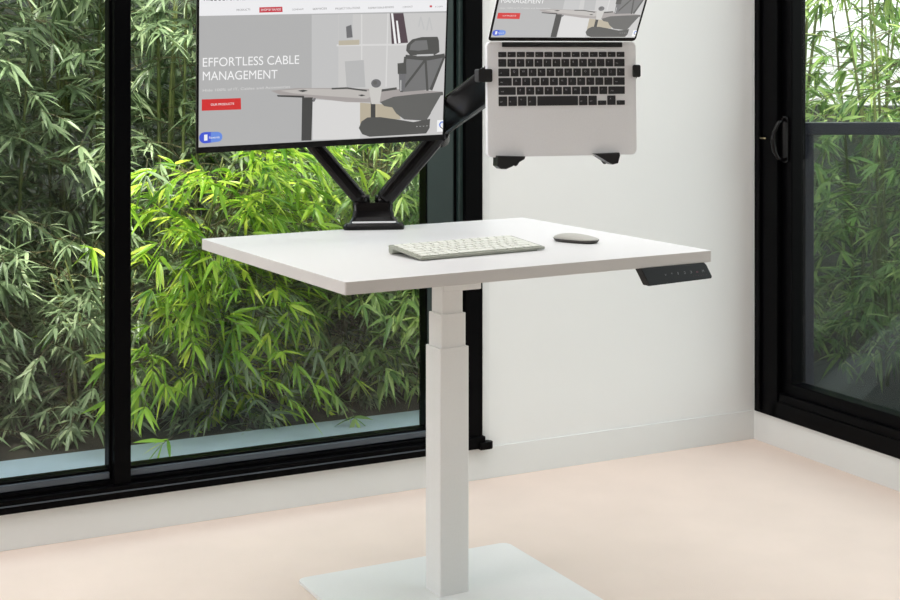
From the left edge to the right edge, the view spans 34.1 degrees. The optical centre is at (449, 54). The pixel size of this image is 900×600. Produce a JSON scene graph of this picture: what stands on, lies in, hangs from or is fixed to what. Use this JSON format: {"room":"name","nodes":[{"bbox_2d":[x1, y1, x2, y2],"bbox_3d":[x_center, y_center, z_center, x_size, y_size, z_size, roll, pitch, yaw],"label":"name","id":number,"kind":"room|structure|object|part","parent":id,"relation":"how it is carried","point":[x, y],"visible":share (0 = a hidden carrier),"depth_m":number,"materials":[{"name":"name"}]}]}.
{"room":"home office","nodes":[
{"label":"home office","id":0,"kind":"room"},
{"bbox_2d":[0,439,899,599],"bbox_3d":[-0.359,1.239,0.515,6.000,0.100,6.000,0,0,-27],"label":"floor","id":1,"kind":"structure","parent":0,"point":[750,519],"depth_m":3.60,"materials":[{"name":"beige carpet"}]},
{"bbox_2d":[202,218,711,599],"bbox_3d":[-0.004,0.793,3.083,0.829,0.791,0.738,0,0,-30],"label":"desk","id":2,"kind":"object","parent":1,"relation":"on","point":[345,262],"visible":0.94,"depth_m":3.21,"materials":[{"name":"white laminate"}]},
{"bbox_3d":[0.039,1.185,3.160,0.544,0.007,0.622,0,0,-27],"label":"plate","id":3,"kind":"part","parent":2,"relation":"part of","materials":[{"name":"white metal"}]},
{"bbox_2d":[388,235,544,259],"bbox_3d":[0.035,0.388,2.963,0.300,0.019,0.128,0,0,-33],"label":"keyboard","id":4,"kind":"object","parent":2,"relation":"on","point":[446,249],"visible":1,"depth_m":2.94,"materials":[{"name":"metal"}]},
{"bbox_2d":[307,65,640,229],"bbox_3d":[-0.036,0.173,3.140,0.414,0.449,0.841,0,0,-39],"label":"monitor arm","id":5,"kind":"object","parent":2,"relation":"attached to","point":[466,100],"visible":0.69,"depth_m":3.36,"materials":[{"name":"black metal"}]},
{"bbox_2d":[195,0,447,152],"bbox_3d":[-0.274,0.027,3.184,0.571,0.362,0.086,0,0,-21],"label":"monitor","id":6,"kind":"object","parent":5,"relation":"attached to","point":[271,74],"visible":1,"depth_m":3.17,"materials":[{"name":"black plastic"}]},
{"bbox_3d":[-0.277,0.252,3.397,0.163,0.185,0.040,0,0,2],"label":"arm","id":7,"kind":"part","parent":5,"relation":"part of","materials":[{"name":"black metal"}]},
{"bbox_3d":[-0.206,0.336,3.397,0.042,0.024,0.042,0,0,-7],"label":"swivel post","id":8,"kind":"part","parent":5,"relation":"part of","materials":[{"name":"black metal"}]},
{"bbox_3d":[-0.154,0.336,3.403,0.042,0.024,0.042,0,0,-7],"label":"swivel post","id":9,"kind":"part","parent":5,"relation":"part of","materials":[{"name":"black metal"}]},
{"bbox_3d":[-0.089,0.258,3.401,0.157,0.177,0.046,0,0,0],"label":"arm","id":10,"kind":"part","parent":5,"relation":"part of","materials":[{"name":"black metal"}]},
{"bbox_3d":[0.057,0.086,3.215,0.065,0.202,0.446,0,0,-24],"label":"arm","id":11,"kind":"part","parent":5,"relation":"part of","materials":[{"name":"black metal"}]},
{"bbox_2d":[485,0,646,156],"bbox_3d":[0.237,0.001,2.849,0.313,0.400,0.145,0,-1,-16],"label":"laptop","id":12,"kind":"object","parent":5,"relation":"attached to","point":[542,98],"visible":1,"depth_m":2.89,"materials":[{"name":"silver metal"}]},
{"bbox_3d":[0.239,-0.112,2.843,0.310,0.206,0.005,0,36,-16],"label":"lid","id":13,"kind":"part","parent":12,"relation":"part of","materials":[{"name":"glass"}]},
{"bbox_2d":[553,233,598,243],"bbox_3d":[0.268,0.389,3.122,0.105,0.018,0.056,0,0,35],"label":"computer mouse","id":14,"kind":"object","parent":2,"relation":"on","point":[576,238],"visible":1,"depth_m":3.10,"materials":[{"name":"grey plastic"}]},
{"bbox_3d":[0.449,0.438,2.939,0.173,0.034,0.033,0,0,-30],"label":"control panel","id":15,"kind":"part","parent":2,"relation":"part of","materials":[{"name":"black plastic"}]},
{"bbox_2d":[489,0,753,445],"bbox_3d":[-1.684,-0.011,3.319,6.200,2.600,0.201,0,0,-27],"label":"wall","id":16,"kind":"structure","parent":0,"point":[573,354],"depth_m":4.38,"materials":[{"name":"white paint"}]},
{"bbox_2d":[0,0,492,515],"bbox_3d":[-2.156,0.019,2.998,5.066,2.161,0.121,0,0,-27],"label":"window","id":17,"kind":"structure","parent":16,"relation":"in","point":[450,182],"depth_m":3.89,"materials":[{"name":"black metal"}]},
{"bbox_2d":[0,0,120,508],"bbox_3d":[-1.278,0.025,3.440,0.994,2.111,0.094,0,0,-27],"label":"window","id":18,"kind":"structure","parent":17,"relation":"attached to","point":[87,477],"depth_m":3.65,"materials":[{"name":"black metal"}]},
{"bbox_3d":[-2.169,0.018,2.996,5.042,2.159,0.112,0,0,-27],"label":"frame","id":19,"kind":"part","parent":17,"relation":"part of","materials":[{"name":"black metal"}]},
{"bbox_3d":[-0.441,0.024,3.873,0.870,2.110,0.059,0,0,-27],"label":"sash","id":20,"kind":"part","parent":17,"relation":"part of","materials":[{"name":"clear glass"}]},
{"bbox_3d":[0.099,1.090,4.103,0.044,0.020,0.030,0,0,-27],"label":"sill","id":21,"kind":"part","parent":17,"relation":"part of","materials":[{"name":"black metal"}]},
{"bbox_2d":[0,410,753,551],"bbox_3d":[-1.726,1.145,3.183,6.000,0.089,0.004,0,0,-27],"label":"baseboard","id":22,"kind":"structure","parent":16,"relation":"attached to","point":[125,515],"depth_m":3.91,"materials":[{"name":"white paint"}]},
{"bbox_3d":[2.400,-0.011,1.929,0.200,2.600,6.000,0,0,-27],"label":"wall","id":23,"kind":"structure","parent":0,"visible":0},
{"bbox_2d":[754,0,899,458],"bbox_3d":[1.565,0.018,3.402,0.142,2.159,2.584,0,0,-27],"label":"door","id":24,"kind":"structure","parent":23,"relation":"in","point":[781,391],"depth_m":4.44,"materials":[{"name":"black metal"}]},
{"bbox_3d":[1.011,0.254,4.428,0.008,0.140,0.032,0,0,-27],"label":"handle","id":25,"kind":"part","parent":24,"relation":"part of","materials":[{"name":"black metal"}]},
{"bbox_2d":[754,410,899,491],"bbox_3d":[2.310,1.145,1.881,0.004,0.089,5.996,0,0,-27],"label":"baseboard","id":26,"kind":"structure","parent":23,"relation":"attached to","point":[865,463],"depth_m":4.25,"materials":[{"name":"white paint"}]},
{"label":"outside","id":27,"kind":"structure","parent":0,"visible":0},
{"bbox_2d":[814,354,899,408],"bbox_3d":[2.774,1.219,2.570,1.050,0.060,6.800,0,0,-27],"label":"deck","id":28,"kind":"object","parent":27,"point":[833,380],"depth_m":5.31,"materials":[{"name":"grey concrete"}]},
{"bbox_2d":[805,122,899,410],"bbox_3d":[2.040,0.699,4.560,1.900,0.980,0.060,0,0,0],"label":"balustrade","id":29,"kind":"object","parent":28,"relation":"on","point":[811,128],"visible":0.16,"depth_m":4.54,"materials":[{"name":"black metal"}]},
{"bbox_3d":[1.108,0.717,4.560,0.036,0.945,0.040,0,0,0],"label":"post","id":30,"kind":"part","parent":29,"relation":"part of","materials":[{"name":"grey metal"}]},
{"bbox_3d":[2.040,0.228,4.560,1.900,0.038,0.060,0,0,0],"label":"rail","id":31,"kind":"part","parent":29,"relation":"part of","materials":[{"name":"grey metal"}]},
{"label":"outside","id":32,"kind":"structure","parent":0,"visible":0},
{"bbox_2d":[0,294,899,460],"bbox_3d":[0.052,1.234,4.097,16.000,0.070,12.000,0,0,-27],"label":"ground","id":33,"kind":"structure","parent":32,"point":[91,443],"depth_m":4.79,"materials":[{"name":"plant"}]},
{"bbox_2d":[0,38,29,307],"bbox_3d":[-1.970,0.198,4.539,1.249,2.509,1.298,0,0,-33],"label":"bamboo plant","id":34,"kind":"object","parent":33,"relation":"on","point":[2,48],"visible":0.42,"depth_m":4.71,"materials":[{"name":"green plant"}]},
{"bbox_2d":[0,241,50,452],"bbox_3d":[-1.643,0.945,4.573,0.776,0.876,0.865,0,0,-27],"label":"bamboo plant","id":35,"kind":"object","parent":33,"relation":"on","point":[5,326],"visible":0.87,"depth_m":4.55,"materials":[{"name":"green plant"}]},
{"bbox_2d":[0,15,67,419],"bbox_3d":[-1.824,0.204,4.761,1.242,2.495,1.291,0,0,16],"label":"bamboo plant","id":36,"kind":"object","parent":33,"relation":"on","point":[35,148],"visible":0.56,"depth_m":4.71,"materials":[{"name":"green plant"}]},
{"bbox_2d":[0,0,77,387],"bbox_3d":[-2.061,0.052,5.546,1.388,2.931,1.389,0,0,30],"label":"bamboo plant","id":37,"kind":"object","parent":33,"relation":"on","point":[10,5],"visible":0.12,"depth_m":5.58,"materials":[{"name":"green plant"}]},
{"bbox_2d":[0,0,161,441],"bbox_3d":[-1.583,0.236,4.845,1.164,2.458,1.163,0,0,-40],"label":"bamboo plant","id":38,"kind":"object","parent":33,"relation":"on","point":[33,96],"visible":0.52,"depth_m":4.82,"materials":[{"name":"green plant"}]},
{"bbox_2d":[0,0,225,391],"bbox_3d":[-1.473,0.161,5.636,1.347,2.604,1.296,0,0,8],"label":"bamboo plant","id":39,"kind":"object","parent":33,"relation":"on","point":[70,109],"visible":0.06,"depth_m":5.53,"materials":[{"name":"green plant"}]},
{"bbox_2d":[0,209,225,450],"bbox_3d":[-1.182,0.945,4.777,0.865,0.876,0.776,0,0,35],"label":"bamboo plant","id":40,"kind":"object","parent":33,"relation":"on","point":[73,428],"visible":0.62,"depth_m":4.67,"materials":[{"name":"green plant"}]},
{"bbox_2d":[0,0,242,397],"bbox_3d":[-1.358,0.082,5.231,1.343,2.749,1.317,0,0,21],"label":"bamboo plant","id":41,"kind":"object","parent":33,"relation":"on","point":[64,180],"visible":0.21,"depth_m":5.20,"materials":[{"name":"green plant"}]},
{"bbox_2d":[0,0,336,430],"bbox_3d":[-0.974,0.170,5.051,1.211,2.529,1.235,0,0,-24],"label":"bamboo plant","id":42,"kind":"object","parent":33,"relation":"on","point":[147,32],"visible":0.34,"depth_m":4.93,"materials":[{"name":"green plant"}]},
{"bbox_2d":[53,0,329,354],"bbox_3d":[-0.997,0.049,5.971,1.355,2.829,1.382,0,0,-36],"label":"bamboo plant","id":43,"kind":"object","parent":33,"relation":"on","point":[183,4],"visible":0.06,"depth_m":5.92,"materials":[{"name":"green plant"}]},
{"bbox_2d":[25,127,389,458],"bbox_3d":[-0.836,0.824,4.938,1.154,1.250,1.361,0,0,-38],"label":"bamboo plant","id":44,"kind":"object","parent":33,"relation":"on","point":[264,170],"visible":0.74,"depth_m":4.65,"materials":[{"name":"green plant"}]},
{"bbox_2d":[0,0,417,306],"bbox_3d":[-4.281,-0.286,5.864,9.900,3.050,0.101,0,0,-27],"label":"bamboo foliage","id":45,"kind":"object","parent":33,"relation":"on","point":[5,1],"depth_m":7.09,"materials":[{"name":"green plant"}]},
{"bbox_2d":[98,214,337,438],"bbox_3d":[-0.769,0.957,4.896,0.823,0.834,0.738,0,0,-8],"label":"bamboo plant","id":46,"kind":"object","parent":33,"relation":"on","point":[266,417],"visible":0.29,"depth_m":4.75,"materials":[{"name":"green plant"}]},
{"bbox_2d":[131,9,418,405],"bbox_3d":[-0.592,0.274,5.465,1.118,2.360,1.117,0,0,-28],"label":"bamboo plant","id":47,"kind":"object","parent":33,"relation":"on","point":[225,155],"visible":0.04,"depth_m":5.29,"materials":[{"name":"green plant"}]},
{"bbox_2d":[203,141,418,427],"bbox_3d":[-0.286,0.747,5.238,1.384,1.390,1.219,0,0,-27],"label":"bamboo plant","id":48,"kind":"object","parent":33,"relation":"on","point":[370,355],"visible":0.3,"depth_m":4.97,"materials":[{"name":"green plant"}]},
{"bbox_2d":[230,142,418,329],"bbox_3d":[-0.394,0.211,6.409,1.194,2.521,1.194,0,0,-44],"label":"bamboo plant","id":49,"kind":"object","parent":33,"relation":"on","point":[410,143],"visible":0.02,"depth_m":6.33,"materials":[{"name":"green plant"}]},
{"bbox_2d":[238,280,418,414],"bbox_3d":[-0.391,0.979,5.201,0.744,0.754,0.668,0,0,7],"label":"bamboo plant","id":50,"kind":"object","parent":33,"relation":"on","point":[363,399],"visible":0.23,"depth_m":5.06,"materials":[{"name":"green plant"}]},
{"bbox_2d":[238,142,418,354],"bbox_3d":[-0.203,0.114,5.806,1.409,2.724,1.356,0,0,-8],"label":"bamboo plant","id":51,"kind":"object","parent":33,"relation":"on","point":[417,143],"visible":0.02,"depth_m":5.73,"materials":[{"name":"green plant"}]},
{"bbox_2d":[344,201,418,393],"bbox_3d":[0.005,0.923,5.372,0.845,0.955,0.942,0,0,40],"label":"bamboo plant","id":52,"kind":"object","parent":33,"relation":"on","point":[390,359],"visible":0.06,"depth_m":5.17,"materials":[{"name":"green plant"}]},
{"bbox_2d":[805,101,826,121],"bbox_3d":[0.925,0.143,6.237,1.277,2.698,1.278,0,0,-20],"label":"bamboo plant","id":53,"kind":"object","parent":33,"relation":"on","point":[805,101],"visible":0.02,"depth_m":5.81,"materials":[{"name":"green plant"}]},
{"bbox_2d":[805,0,899,386],"bbox_3d":[1.511,0.147,5.271,1.307,2.420,1.283,0,0,8],"label":"bamboo plant","id":54,"kind":"object","parent":33,"relation":"on","point":[875,307],"visible":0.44,"depth_m":5.25,"materials":[{"name":"green plant"}]},
{"bbox_2d":[805,0,899,383],"bbox_3d":[1.646,0.367,5.864,1.327,2.101,1.208,0,0,-30],"label":"bamboo plant","id":55,"kind":"object","parent":33,"relation":"on","point":[852,218],"visible":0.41,"depth_m":5.79,"materials":[{"name":"green plant"}]},
{"bbox_2d":[805,0,899,389],"bbox_3d":[1.365,0.055,5.905,1.422,2.633,1.396,0,0,-35],"label":"bamboo plant","id":56,"kind":"object","parent":33,"relation":"on","point":[819,171],"visible":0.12,"depth_m":5.61,"materials":[{"name":"green plant"}]},
{"bbox_2d":[805,0,899,349],"bbox_3d":[1.992,0.201,6.007,1.216,2.293,1.238,0,0,19],"label":"bamboo plant","id":57,"kind":"object","parent":33,"relation":"on","point":[829,9],"visible":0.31,"depth_m":5.99,"materials":[{"name":"green plant"}]},
{"bbox_2d":[807,105,899,309],"bbox_3d":[3.300,0.739,6.885,4.600,1.000,0.100,0,0,3],"label":"fence","id":58,"kind":"object","parent":33,"relation":"on","point":[832,260],"depth_m":6.91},
{"bbox_2d":[814,0,899,382],"bbox_3d":[1.864,0.356,5.194,1.225,2.130,1.345,0,0,6],"label":"bamboo plant","id":59,"kind":"object","parent":33,"relation":"on","point":[870,168],"visible":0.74,"depth_m":5.21,"materials":[{"name":"green plant"}]},
{"bbox_2d":[856,16,899,334],"bbox_3d":[2.208,0.117,5.394,1.344,2.489,1.320,0,0,1],"label":"bamboo plant","id":60,"kind":"object","parent":33,"relation":"on","point":[888,110],"visible":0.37,"depth_m":5.45,"materials":[{"name":"green plant"}]},
{"bbox_2d":[857,167,899,346],"bbox_3d":[2.414,0.276,5.858,1.474,2.334,1.342,0,0,45],"label":"bamboo plant","id":61,"kind":"object","parent":33,"relation":"on","point":[896,183],"visible":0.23,"depth_m":6.08,"materials":[{"name":"green plant"}]},
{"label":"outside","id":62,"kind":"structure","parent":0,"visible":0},
{"bbox_2d":[0,410,418,477],"bbox_3d":[-1.866,1.219,3.675,6.200,0.060,0.600,0,0,-27],"label":"ledge","id":63,"kind":"object","parent":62,"point":[58,462],"depth_m":4.50,"materials":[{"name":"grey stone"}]}
]}

